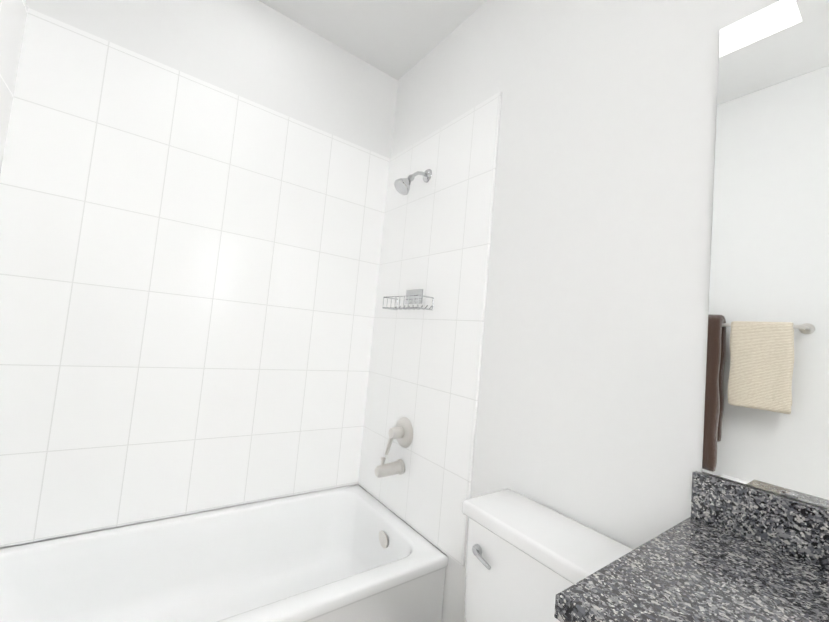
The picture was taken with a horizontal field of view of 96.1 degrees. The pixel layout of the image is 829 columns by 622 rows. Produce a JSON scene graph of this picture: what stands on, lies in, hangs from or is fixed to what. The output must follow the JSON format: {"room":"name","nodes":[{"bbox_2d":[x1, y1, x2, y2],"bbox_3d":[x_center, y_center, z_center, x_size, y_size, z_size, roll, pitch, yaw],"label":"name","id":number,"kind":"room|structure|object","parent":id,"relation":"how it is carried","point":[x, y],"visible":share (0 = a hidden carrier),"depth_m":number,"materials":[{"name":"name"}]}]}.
{"room":"bathroom","nodes":[
{"label":"bathroom","id":0,"kind":"room"},
{"bbox_2d":[0,0,397,548],"bbox_3d":[-0.861,-0.100,1.731,1.720,2.740,0.100,8,-5,-36],"label":"wall","id":1,"kind":"structure","parent":0,"point":[259,52],"depth_m":1.75,"materials":[{"name":"white paint"}]},
{"bbox_2d":[0,8,389,546],"bbox_3d":[-0.833,-0.052,1.683,1.516,1.855,0.010,8,-5,-36],"label":"wall tile","id":2,"kind":"structure","parent":1,"relation":"attached to","point":[189,268],"depth_m":1.54,"materials":[{"name":"white tile"}]},
{"bbox_2d":[259,0,486,79],"bbox_3d":[-1.588,-1.779,-1.285,6.800,0.080,5.500,8,-5,-36],"label":"ceiling","id":3,"kind":"structure","parent":0,"point":[397,39],"depth_m":1.83,"materials":[{"name":"white paint"}]},
{"bbox_2d":[358,0,827,621],"bbox_3d":[0.645,-0.007,1.036,0.100,2.740,3.000,8,-5,-36],"label":"wall","id":4,"kind":"structure","parent":0,"point":[592,384],"depth_m":1.12,"materials":[{"name":"white paint"}]},
{"bbox_2d":[385,417,412,454],"bbox_3d":[-0.082,0.588,1.745,0.080,0.176,0.142,8,-5,-36],"label":"handle","id":5,"kind":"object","parent":4,"relation":"attached to","point":[401,432],"depth_m":1.73,"materials":[{"name":"silver metal"}]},
{"bbox_2d":[382,289,433,309],"bbox_3d":[-0.035,-0.059,1.800,0.090,0.103,0.301,8,-5,-36],"label":"soap shelf","id":6,"kind":"object","parent":4,"relation":"attached to","point":[415,296],"visible":0.98,"depth_m":1.80,"materials":[{"name":"silver metal"}]},
{"bbox_2d":[358,91,501,566],"bbox_3d":[0.021,0.032,1.784,0.012,1.855,0.837,8,-5,-36],"label":"wall tile","id":7,"kind":"structure","parent":4,"relation":"attached to","point":[424,371],"depth_m":1.67,"materials":[{"name":"white tile"}]},
{"bbox_2d":[375,457,404,477],"bbox_3d":[-0.115,0.716,1.721,0.137,0.092,0.068,8,-5,-36],"label":"tub spout","id":8,"kind":"object","parent":7,"relation":"attached to","point":[397,466],"visible":1,"depth_m":1.70,"materials":[{"name":"silver metal"}]},
{"bbox_2d":[394,169,431,194],"bbox_3d":[-0.011,-0.632,1.794,0.180,0.166,0.084,8,-5,-36],"label":"shower head","id":9,"kind":"object","parent":7,"relation":"attached to","point":[402,186],"visible":1,"depth_m":1.77},
{"bbox_2d":[691,471,828,566],"bbox_3d":[1.009,0.421,0.349,0.021,0.100,1.254,8,-5,-36],"label":"backsplash","id":10,"kind":"structure","parent":4,"relation":"attached to","point":[797,527],"depth_m":0.75,"materials":[{"name":"grey stone"}]},
{"bbox_2d":[702,0,828,508],"bbox_3d":[1.072,-0.161,0.385,0.008,1.068,1.239,8,-5,-36],"label":"mirror","id":11,"kind":"object","parent":4,"relation":"attached to","point":[766,419],"visible":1,"depth_m":0.80,"materials":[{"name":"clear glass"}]},
{"bbox_3d":[-0.626,1.236,0.109,2.950,0.080,3.000,8,-5,-36],"label":"floor","id":12,"kind":"structure","parent":0,"visible":0},
{"bbox_2d":[0,485,447,621],"bbox_3d":[-0.711,1.069,1.304,1.514,0.390,0.748,8,-5,-36],"label":"bathtub","id":13,"kind":"object","parent":12,"relation":"on","point":[355,553],"visible":1,"depth_m":1.47,"materials":[{"name":"ceramic"}]},
{"bbox_2d":[462,489,633,621],"bbox_3d":[0.128,0.932,0.846,0.736,0.755,0.448,8,-5,-36],"label":"toilet","id":14,"kind":"object","parent":12,"relation":"on","point":[527,559],"visible":0.73,"depth_m":0.99,"materials":[{"name":"ceramic"}]},
{"bbox_2d":[554,611,573,621],"bbox_3d":[0.753,0.897,0.152,0.558,0.850,1.235,8,-5,-36],"label":"bathroom vanity","id":15,"kind":"object","parent":12,"relation":"on","point":[558,615],"depth_m":0.53,"materials":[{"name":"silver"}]},
{"bbox_2d":[555,515,828,621],"bbox_3d":[0.793,0.459,0.193,0.542,0.036,1.258,8,-5,-36],"label":"countertop","id":16,"kind":"structure","parent":15,"relation":"on","point":[694,570],"depth_m":0.59,"materials":[{"name":"grey stone"}]},
{"bbox_3d":[-1.469,-0.251,0.247,1.230,2.740,1.775,8,-5,-36],"label":"wall","id":17,"kind":"structure","parent":0,"visible":0},
{"bbox_2d":[0,0,27,172],"bbox_3d":[-1.192,-0.136,0.903,0.010,1.855,0.825,8,-5,-36],"label":"wall tile","id":18,"kind":"structure","parent":17,"relation":"attached to","point":[13,14],"depth_m":1.22,"materials":[{"name":"white tile"}]}
]}

